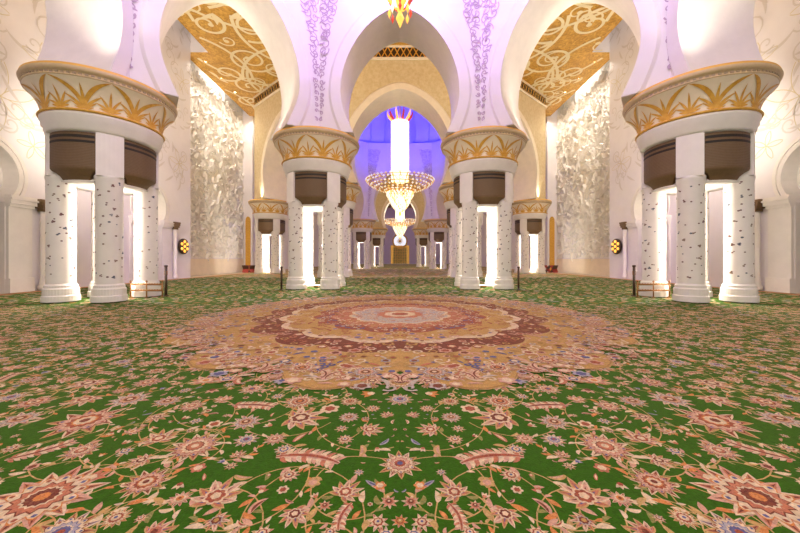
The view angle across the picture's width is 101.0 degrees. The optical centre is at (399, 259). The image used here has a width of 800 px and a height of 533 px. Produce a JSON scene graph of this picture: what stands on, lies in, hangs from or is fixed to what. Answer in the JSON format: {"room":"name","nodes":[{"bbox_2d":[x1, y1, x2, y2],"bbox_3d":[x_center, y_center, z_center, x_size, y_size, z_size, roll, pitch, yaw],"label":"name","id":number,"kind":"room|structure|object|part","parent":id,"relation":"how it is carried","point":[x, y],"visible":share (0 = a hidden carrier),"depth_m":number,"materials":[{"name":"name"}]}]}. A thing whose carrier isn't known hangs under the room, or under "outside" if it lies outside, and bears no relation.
{"room":"mosque","nodes":[
{"label":"mosque","id":0,"kind":"room"},
{"bbox_2d":[37,0,133,77],"bbox_3d":[-9.000,-10.071,6.600,2.172,9.858,8.326,0,0,0],"label":"wall","id":1,"kind":"structure","parent":0,"point":[95,33],"depth_m":9.39,"materials":[{"name":"paint"}]},
{"bbox_2d":[0,0,193,292],"bbox_3d":[-14.526,-7.585,9.416,0.828,17.641,27.233,0,0,0],"label":"wall","id":2,"kind":"structure","parent":0,"point":[23,23],"depth_m":13.07,"materials":[{"name":"paint"}]},
{"bbox_2d":[35,199,44,289],"bbox_3d":[-14.241,-0.582,13.152,0.438,3.564,0.504,0,0,0],"label":"column","id":3,"kind":"structure","parent":2,"relation":"attached to","point":[40,207],"depth_m":13.05,"materials":[{"name":"white stone"}]},
{"bbox_2d":[172,222,180,278],"bbox_3d":[-14.241,-0.582,20.856,0.438,3.564,0.504,0,0,0],"label":"column","id":4,"kind":"structure","parent":2,"relation":"attached to","point":[176,224],"depth_m":20.77,"materials":[{"name":"white stone"}]},
{"bbox_2d":[178,239,188,253],"bbox_3d":[-14.226,-0.864,21.780,0.180,1.032,1.032,0,0,0],"label":"lamp","id":5,"kind":"object","parent":2,"relation":"attached to","point":[183,245],"visible":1,"depth_m":21.70,"materials":[{"name":"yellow glass"}]},
{"bbox_2d":[129,0,319,140],"bbox_3d":[-6.357,-10.071,12.285,7.654,9.858,2.202,0,0,-38],"label":"wall","id":6,"kind":"structure","parent":0,"point":[289,30],"depth_m":12.81,"materials":[{"name":"paint"}]},
{"bbox_2d":[190,60,317,275],"bbox_3d":[-15.000,-7.482,56.779,1.200,17.436,68.842,0,0,0],"label":"wall","id":7,"kind":"structure","parent":0,"point":[221,131],"depth_m":28.37,"materials":[{"name":"stone"}]},
{"bbox_2d":[245,217,250,264],"bbox_3d":[-15.060,-1.542,32.700,0.480,5.436,0.072,0,0,0],"label":"door","id":8,"kind":"structure","parent":7,"relation":"in","point":[247,221],"depth_m":32.66,"materials":[{"name":"gold metal"}]},
{"bbox_2d":[253,79,286,200],"bbox_3d":[-8.137,-10.071,26.433,10.569,9.858,2.622,0,0,42],"label":"wall","id":9,"kind":"structure","parent":0,"point":[270,180],"depth_m":28.19,"materials":[{"name":"paint"}]},
{"bbox_2d":[313,140,367,218],"bbox_3d":[-8.136,-10.071,40.468,10.512,9.858,2.600,0,0,-41],"label":"wall","id":10,"kind":"structure","parent":0,"point":[360,211],"depth_m":42.08,"materials":[{"name":"paint"}]},
{"bbox_2d":[319,0,480,136],"bbox_3d":[0.000,-10.071,14.400,7.892,9.858,2.172,0,0,0],"label":"arch","id":11,"kind":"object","parent":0,"point":[352,32],"depth_m":13.38,"materials":[{"name":"paint"}]},
{"bbox_2d":[178,2,621,207],"bbox_3d":[0.000,-15.196,43.500,31.680,2.009,95.400,0,0,0],"label":"ceiling","id":12,"kind":"structure","parent":0,"point":[223,45],"depth_m":22.71,"materials":[{"name":"gold metal"}]},
{"bbox_2d":[347,45,452,185],"bbox_3d":[0.020,-10.071,23.235,10.143,9.858,2.622,0,0,0],"label":"wall","id":13,"kind":"structure","parent":0,"point":[397,75],"depth_m":22.08,"materials":[{"name":"paint"}]},
{"bbox_2d":[368,143,431,221],"bbox_3d":[0.000,-10.071,43.680,10.040,9.858,2.532,0,0,0],"label":"wall","id":14,"kind":"structure","parent":0,"point":[379,154],"depth_m":42.48,"materials":[{"name":"paint"}]},
{"bbox_2d":[359,106,440,142],"bbox_3d":[0.000,-19.980,33.480,26.400,9.960,26.400,0,0,0],"label":"ceiling","id":15,"kind":"structure","parent":0,"point":[378,130],"depth_m":42.82,"materials":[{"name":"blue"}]},
{"bbox_2d":[365,106,434,215],"bbox_3d":[0.000,-14.160,33.480,7.044,19.680,7.044,0,0,0],"label":"crystal chandelier","id":16,"kind":"object","parent":15,"relation":"hanging from","point":[399,171],"visible":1,"depth_m":32.78,"materials":[{"name":"beige glass"}]},
{"bbox_2d":[365,171,434,194],"bbox_3d":[0.000,-7.452,33.480,7.044,1.344,7.044,0,0,0],"label":"basket","id":17,"kind":"object","parent":16,"relation":"on","point":[397,179],"depth_m":32.10,"materials":[{"name":"gold metal"}]},
{"bbox_3d":[0.000,-14.447,33.480,2.640,1.233,2.516,0,0,0],"label":"crown","id":18,"kind":"part","parent":16,"relation":"part of","materials":[{"name":"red glass"}]},
{"bbox_2d":[351,208,448,263],"bbox_3d":[0.000,-7.500,90.900,31.200,17.400,0.600,0,0,0],"label":"wall","id":19,"kind":"structure","parent":0,"point":[390,212],"depth_m":90.61,"materials":[{"name":"paint"}]},
{"bbox_2d":[392,234,407,248],"bbox_3d":[0.000,-5.040,90.348,4.200,4.200,0.264,0,0,0],"label":"window","id":20,"kind":"structure","parent":19,"relation":"in","point":[396,240],"depth_m":90.23,"materials":[{"name":"white glass"}]},
{"bbox_2d":[374,180,425,227],"bbox_3d":[0.000,-10.071,55.200,8.443,9.858,2.052,0,0,0],"label":"wall","id":21,"kind":"structure","parent":0,"point":[382,202],"depth_m":54.24,"materials":[{"name":"paint"}]},
{"bbox_2d":[0,266,799,293],"bbox_3d":[0.000,1.308,43.500,33.600,0.144,95.400,0,0,0],"label":"floor","id":22,"kind":"structure","parent":0,"point":[317,266],"depth_m":25.50,"materials":[{"name":"carpet"}]},
{"bbox_2d":[0,264,799,532],"bbox_3d":[0.000,1.219,42.960,28.200,0.026,94.080,0,0,0],"label":"carpet","id":23,"kind":"object","parent":22,"relation":"on","point":[397,398],"visible":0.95,"depth_m":2.73,"materials":[{"name":"carpet"}]},
{"bbox_2d":[16,60,177,302],"bbox_3d":[-9.120,-1.971,10.260,3.810,6.342,3.810,0,0,0],"label":"column","id":24,"kind":"structure","parent":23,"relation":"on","point":[103,130],"depth_m":9.31,"materials":[{"name":"white stone"}]},
{"bbox_2d":[49,131,95,179],"bbox_3d":[-9.120,-2.862,9.320,1.335,1.308,0.624,0,0,0],"label":"speaker grille","id":25,"kind":"object","parent":24,"relation":"attached to","point":[72,154],"depth_m":9.09,"materials":[{"name":"brown metal"}]},
{"bbox_2d":[124,139,155,189],"bbox_3d":[-8.181,-2.862,10.260,0.624,1.308,1.335,0,0,0],"label":"speaker grille","id":26,"kind":"object","parent":24,"relation":"attached to","point":[139,157],"depth_m":10.04,"materials":[{"name":"brown metal"}]},
{"bbox_2d":[129,280,163,296],"bbox_3d":[-8.064,0.930,10.500,1.128,0.540,0.120,0,0,0],"label":"rail","id":27,"kind":"object","parent":23,"relation":"on","point":[130,281],"visible":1,"depth_m":10.48,"materials":[{"name":"brown metal"}]},
{"bbox_2d":[163,265,168,295],"bbox_3d":[-7.704,0.690,10.860,0.168,1.020,0.168,0,0,0],"label":"post","id":28,"kind":"object","parent":23,"relation":"on","point":[165,266],"visible":0.98,"depth_m":10.83,"materials":[{"name":"brown metal"}]},
{"bbox_2d":[243,265,248,272],"bbox_3d":[-14.105,0.870,30.257,0.432,0.660,0.516,0,0,-17],"label":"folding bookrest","id":29,"kind":"object","parent":23,"relation":"on","point":[245,267],"visible":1,"depth_m":30.12,"materials":[{"name":"red wood"}]},
{"bbox_2d":[249,265,254,272],"bbox_3d":[-13.786,0.870,30.735,0.432,0.660,0.516,0,0,-34],"label":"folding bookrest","id":30,"kind":"object","parent":23,"relation":"on","point":[251,267],"visible":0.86,"depth_m":30.64,"materials":[{"name":"red wood"}]},
{"bbox_2d":[248,199,287,272],"bbox_3d":[-11.640,-1.971,29.640,3.669,6.342,3.669,0,0,-38],"label":"column","id":31,"kind":"structure","parent":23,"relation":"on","point":[270,215],"depth_m":28.66,"materials":[{"name":"beige stone"}]},
{"bbox_2d":[258,219,272,233],"bbox_3d":[-11.640,-2.862,28.701,1.335,1.308,0.624,0,0,0],"label":"speaker grille","id":32,"kind":"object","parent":31,"relation":"attached to","point":[265,226],"depth_m":28.46,"materials":[{"name":"brown metal"}]},
{"bbox_2d":[279,220,284,234],"bbox_3d":[-10.700,-2.862,29.640,0.624,1.308,1.335,0,0,0],"label":"speaker grille","id":33,"kind":"object","parent":31,"relation":"attached to","point":[281,222],"depth_m":29.32,"materials":[{"name":"brown metal"}]},
{"bbox_2d":[279,266,283,289],"bbox_3d":[-4.740,0.738,13.200,0.168,0.924,0.168,0,0,0],"label":"post","id":34,"kind":"object","parent":23,"relation":"on","point":[281,267],"visible":1,"depth_m":13.18,"materials":[{"name":"brown metal"}]},
{"bbox_2d":[272,126,359,288],"bbox_3d":[-3.600,-1.971,14.400,3.669,6.342,3.669,0,0,-38],"label":"column","id":35,"kind":"structure","parent":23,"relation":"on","point":[316,162],"depth_m":13.40,"materials":[{"name":"beige stone"}]},
{"bbox_2d":[295,171,326,204],"bbox_3d":[-3.600,-2.862,13.460,1.335,1.308,0.624,0,0,0],"label":"speaker grille","id":36,"kind":"object","parent":35,"relation":"attached to","point":[310,186],"depth_m":13.23,"materials":[{"name":"brown metal"}]},
{"bbox_2d":[338,176,346,208],"bbox_3d":[-2.660,-2.862,14.400,0.624,1.308,1.335,0,0,0],"label":"speaker grille","id":37,"kind":"object","parent":35,"relation":"attached to","point":[342,179],"depth_m":14.06,"materials":[{"name":"brown wood"}]},
{"bbox_2d":[317,182,361,276],"bbox_3d":[-4.560,-1.971,23.280,3.669,6.342,3.669,0,0,-38],"label":"column","id":38,"kind":"structure","parent":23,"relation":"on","point":[353,190],"depth_m":22.41,"materials":[{"name":"beige stone"}]},
{"bbox_2d":[348,209,352,227],"bbox_3d":[-3.620,-2.862,23.280,0.624,1.308,1.335,0,0,0],"label":"speaker grille","id":39,"kind":"object","parent":38,"relation":"attached to","point":[350,211],"depth_m":22.79,"materials":[{"name":"brown wood"}]},
{"bbox_2d":[351,219,375,268],"bbox_3d":[-4.980,-1.971,43.200,3.669,6.342,3.669,0,0,20],"label":"column","id":40,"kind":"structure","parent":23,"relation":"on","point":[362,229],"depth_m":42.19,"materials":[{"name":"beige stone"}]},
{"bbox_2d":[356,232,365,241],"bbox_3d":[-4.980,-2.862,42.261,1.335,1.308,0.624,0,0,0],"label":"speaker grille","id":41,"kind":"object","parent":40,"relation":"attached to","point":[360,236],"depth_m":42.03,"materials":[{"name":"brown metal"}]},
{"bbox_2d":[370,228,387,266],"bbox_3d":[-3.840,-1.971,55.200,3.669,6.342,3.669,0,0,43],"label":"column","id":42,"kind":"structure","parent":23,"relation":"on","point":[378,234],"depth_m":54.18,"materials":[{"name":"beige stone"}]},
{"bbox_2d":[373,238,380,245],"bbox_3d":[-3.840,-2.862,54.261,1.335,1.308,0.624,0,0,0],"label":"speaker grille","id":43,"kind":"object","parent":42,"relation":"attached to","point":[376,241],"depth_m":54.03,"materials":[{"name":"brown metal"}]},
{"bbox_2d":[412,228,429,266],"bbox_3d":[3.840,-1.971,55.200,3.669,6.342,3.669,0,0,-43],"label":"column","id":44,"kind":"structure","parent":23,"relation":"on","point":[421,234],"depth_m":54.18,"materials":[{"name":"beige stone"}]},
{"bbox_2d":[419,238,426,245],"bbox_3d":[3.840,-2.862,54.261,1.335,1.308,0.624,0,0,0],"label":"speaker grille","id":45,"kind":"object","parent":44,"relation":"attached to","point":[422,241],"depth_m":54.03,"materials":[{"name":"brown metal"}]},
{"bbox_2d":[424,219,448,268],"bbox_3d":[4.980,-1.971,43.200,3.669,6.342,3.669,0,0,-20],"label":"column","id":46,"kind":"structure","parent":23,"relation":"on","point":[437,229],"depth_m":42.19,"materials":[{"name":"beige stone"}]},
{"bbox_2d":[434,232,443,241],"bbox_3d":[4.980,-2.862,42.261,1.335,1.308,0.624,0,0,0],"label":"speaker grille","id":47,"kind":"object","parent":46,"relation":"attached to","point":[438,236],"depth_m":42.03,"materials":[{"name":"brown metal"}]},
{"bbox_2d":[438,182,482,276],"bbox_3d":[4.560,-1.971,23.280,3.669,6.342,3.669,0,0,38],"label":"column","id":48,"kind":"structure","parent":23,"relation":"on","point":[446,190],"depth_m":22.41,"materials":[{"name":"beige stone"}]},
{"bbox_2d":[447,209,451,227],"bbox_3d":[3.620,-2.862,23.280,0.624,1.308,1.335,0,0,0],"label":"speaker grille","id":49,"kind":"object","parent":48,"relation":"attached to","point":[449,211],"depth_m":22.79,"materials":[{"name":"brown metal"}]},
{"bbox_2d":[440,126,527,288],"bbox_3d":[3.600,-1.971,14.400,3.669,6.342,3.669,0,0,38],"label":"column","id":50,"kind":"structure","parent":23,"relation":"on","point":[483,162],"depth_m":13.39,"materials":[{"name":"beige stone"}]},
{"bbox_2d":[453,176,461,208],"bbox_3d":[2.660,-2.862,14.400,0.624,1.308,1.335,0,0,0],"label":"speaker grille","id":51,"kind":"object","parent":50,"relation":"attached to","point":[456,179],"depth_m":14.06,"materials":[{"name":"brown metal"}]},
{"bbox_2d":[473,171,504,204],"bbox_3d":[3.600,-2.862,13.460,1.335,1.308,0.624,0,0,0],"label":"speaker grille","id":52,"kind":"object","parent":50,"relation":"attached to","point":[488,186],"depth_m":13.23,"materials":[{"name":"brown metal"}]},
{"bbox_2d":[516,266,520,289],"bbox_3d":[4.740,0.738,13.200,0.168,0.924,0.168,0,0,0],"label":"post","id":53,"kind":"object","parent":23,"relation":"on","point":[518,267],"visible":1,"depth_m":13.18,"materials":[{"name":"brown metal"}]},
{"bbox_2d":[512,199,551,272],"bbox_3d":[11.640,-1.971,29.640,3.669,6.342,3.669,0,0,38],"label":"column","id":54,"kind":"structure","parent":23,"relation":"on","point":[529,215],"depth_m":28.66,"materials":[{"name":"beige stone"}]},
{"bbox_2d":[515,220,520,234],"bbox_3d":[10.700,-2.862,29.640,0.624,1.308,1.335,0,0,0],"label":"speaker grille","id":55,"kind":"object","parent":54,"relation":"attached to","point":[517,222],"depth_m":29.32,"materials":[{"name":"brown metal"}]},
{"bbox_2d":[527,219,541,233],"bbox_3d":[11.640,-2.862,28.701,1.335,1.308,0.624,0,0,0],"label":"speaker grille","id":56,"kind":"object","parent":54,"relation":"attached to","point":[534,226],"depth_m":28.46,"materials":[{"name":"brown metal"}]},
{"bbox_2d":[545,265,549,272],"bbox_3d":[13.766,0.870,30.735,0.432,0.660,0.516,0,0,-34],"label":"folding bookrest","id":57,"kind":"object","parent":23,"relation":"on","point":[546,266],"visible":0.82,"depth_m":30.68,"materials":[{"name":"red wood"}]},
{"bbox_2d":[550,265,557,272],"bbox_3d":[14.095,0.870,30.257,0.432,0.660,0.516,0,0,-17],"label":"folding bookrest","id":58,"kind":"object","parent":23,"relation":"on","point":[553,267],"visible":1,"depth_m":30.17,"materials":[{"name":"red wood"}]},
{"bbox_2d":[631,265,636,295],"bbox_3d":[7.704,0.690,10.860,0.168,1.020,0.168,0,0,0],"label":"post","id":59,"kind":"object","parent":23,"relation":"on","point":[633,266],"visible":0.99,"depth_m":10.83,"materials":[{"name":"brown metal"}]},
{"bbox_2d":[636,280,670,296],"bbox_3d":[8.064,0.930,10.500,1.128,0.540,0.120,0,0,0],"label":"rail","id":60,"kind":"object","parent":23,"relation":"on","point":[637,281],"visible":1,"depth_m":10.48,"materials":[{"name":"brown metal"}]},
{"bbox_2d":[622,60,783,302],"bbox_3d":[9.120,-1.971,10.260,3.810,6.342,3.810,0,0,0],"label":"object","id":61,"kind":"object","parent":23,"relation":"on","point":[696,130],"visible":1,"depth_m":9.31,"materials":[{"name":"beige stone"}]},
{"bbox_2d":[644,139,675,189],"bbox_3d":[8.181,-2.862,10.260,0.624,1.308,1.335,0,0,0],"label":"speaker grille","id":62,"kind":"object","parent":61,"relation":"attached to","point":[660,157],"depth_m":10.04,"materials":[{"name":"brown metal"}]},
{"bbox_2d":[704,131,750,179],"bbox_3d":[9.120,-2.862,9.320,1.335,1.308,0.624,0,0,0],"label":"speaker grille","id":63,"kind":"object","parent":61,"relation":"attached to","point":[727,154],"depth_m":9.09,"materials":[{"name":"brown metal"}]},
{"bbox_2d":[391,245,408,263],"bbox_3d":[0.000,-1.320,90.348,5.040,5.040,0.312,0,0,0],"label":"niche","id":64,"kind":"object","parent":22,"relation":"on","point":[398,256],"visible":1,"depth_m":90.23,"materials":[{"name":"gold metal"}]},
{"bbox_2d":[432,140,486,218],"bbox_3d":[8.121,-10.071,40.481,10.512,9.858,2.592,0,0,42],"label":"wall","id":65,"kind":"structure","parent":0,"point":[439,211],"depth_m":42.08,"materials":[{"name":"paint"}]},
{"bbox_2d":[513,79,546,200],"bbox_3d":[8.132,-10.071,26.429,10.581,9.858,2.622,0,0,-42],"label":"wall","id":66,"kind":"structure","parent":0,"point":[529,180],"depth_m":28.19,"materials":[{"name":"paint"}]},
{"bbox_2d":[482,60,609,275],"bbox_3d":[15.000,-7.482,56.779,1.200,17.436,68.842,0,0,0],"label":"wall","id":67,"kind":"structure","parent":0,"point":[578,131],"depth_m":28.52,"materials":[{"name":"stone"}]},
{"bbox_2d":[549,217,554,270],"bbox_3d":[15.060,-1.542,32.700,0.480,5.436,0.072,0,0,0],"label":"door","id":68,"kind":"structure","parent":67,"relation":"in","point":[551,221],"depth_m":32.66,"materials":[{"name":"gold metal"}]},
{"bbox_2d":[480,0,669,140],"bbox_3d":[6.372,-10.071,12.276,7.653,9.858,2.231,0,0,37],"label":"wall","id":69,"kind":"structure","parent":0,"point":[510,30],"depth_m":12.81,"materials":[{"name":"paint"}]},
{"bbox_2d":[606,0,799,292],"bbox_3d":[14.526,-7.585,9.416,0.828,17.641,27.233,0,0,0],"label":"wall","id":70,"kind":"structure","parent":0,"point":[776,23],"depth_m":13.00,"materials":[{"name":"paint"}]},
{"bbox_2d":[611,239,621,253],"bbox_3d":[14.226,-0.864,21.780,0.180,1.032,1.032,0,0,0],"label":"lamp","id":71,"kind":"object","parent":70,"relation":"attached to","point":[616,245],"visible":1,"depth_m":21.70,"materials":[{"name":"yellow glass"}]},
{"bbox_2d":[619,222,627,278],"bbox_3d":[14.208,-0.582,20.856,0.372,3.564,0.504,0,0,0],"label":"column","id":72,"kind":"structure","parent":70,"relation":"attached to","point":[622,224],"depth_m":20.77,"materials":[{"name":"white stone"}]},
{"bbox_2d":[755,199,764,289],"bbox_3d":[14.208,-0.582,13.152,0.372,3.564,0.504,0,0,0],"label":"column","id":73,"kind":"structure","parent":70,"relation":"attached to","point":[759,207],"depth_m":13.05,"materials":[{"name":"white stone"}]},
{"bbox_2d":[666,0,762,77],"bbox_3d":[9.000,-10.071,6.600,2.172,9.858,8.326,0,0,0],"label":"wall","id":74,"kind":"structure","parent":0,"point":[699,33],"depth_m":9.39,"materials":[{"name":"paint"}]},
{"bbox_3d":[0.000,-19.380,6.600,21.360,8.760,21.360,0,0,0],"label":"ceiling","id":75,"kind":"structure","parent":0,"visible":0},
{"bbox_2d":[387,0,412,26],"bbox_3d":[-0.002,-14.070,6.602,8.803,18.900,8.803,0,0,0],"label":"chandelier","id":76,"kind":"object","parent":75,"relation":"hanging from","point":[399,4],"visible":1,"depth_m":6.57,"materials":[{"name":"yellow glass"}]},
{"bbox_3d":[0.000,-19.380,65.400,25.200,8.760,25.200,0,0,0],"label":"ceiling","id":77,"kind":"structure","parent":0,"visible":0},
{"bbox_2d":[385,198,414,237],"bbox_3d":[0.000,-13.410,65.400,7.044,18.780,7.044,0,0,0],"label":"crystal chandelier","id":78,"kind":"object","parent":77,"relation":"hanging from","point":[398,218],"visible":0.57,"depth_m":64.74,"materials":[{"name":"beige"}]},
{"bbox_2d":[385,218,414,226],"bbox_3d":[0.000,-7.152,65.400,7.044,1.344,7.044,0,0,0],"label":"basket","id":79,"kind":"object","parent":78,"relation":"on","point":[399,220],"depth_m":64.24,"materials":[{"name":"gold metal"}]}
]}

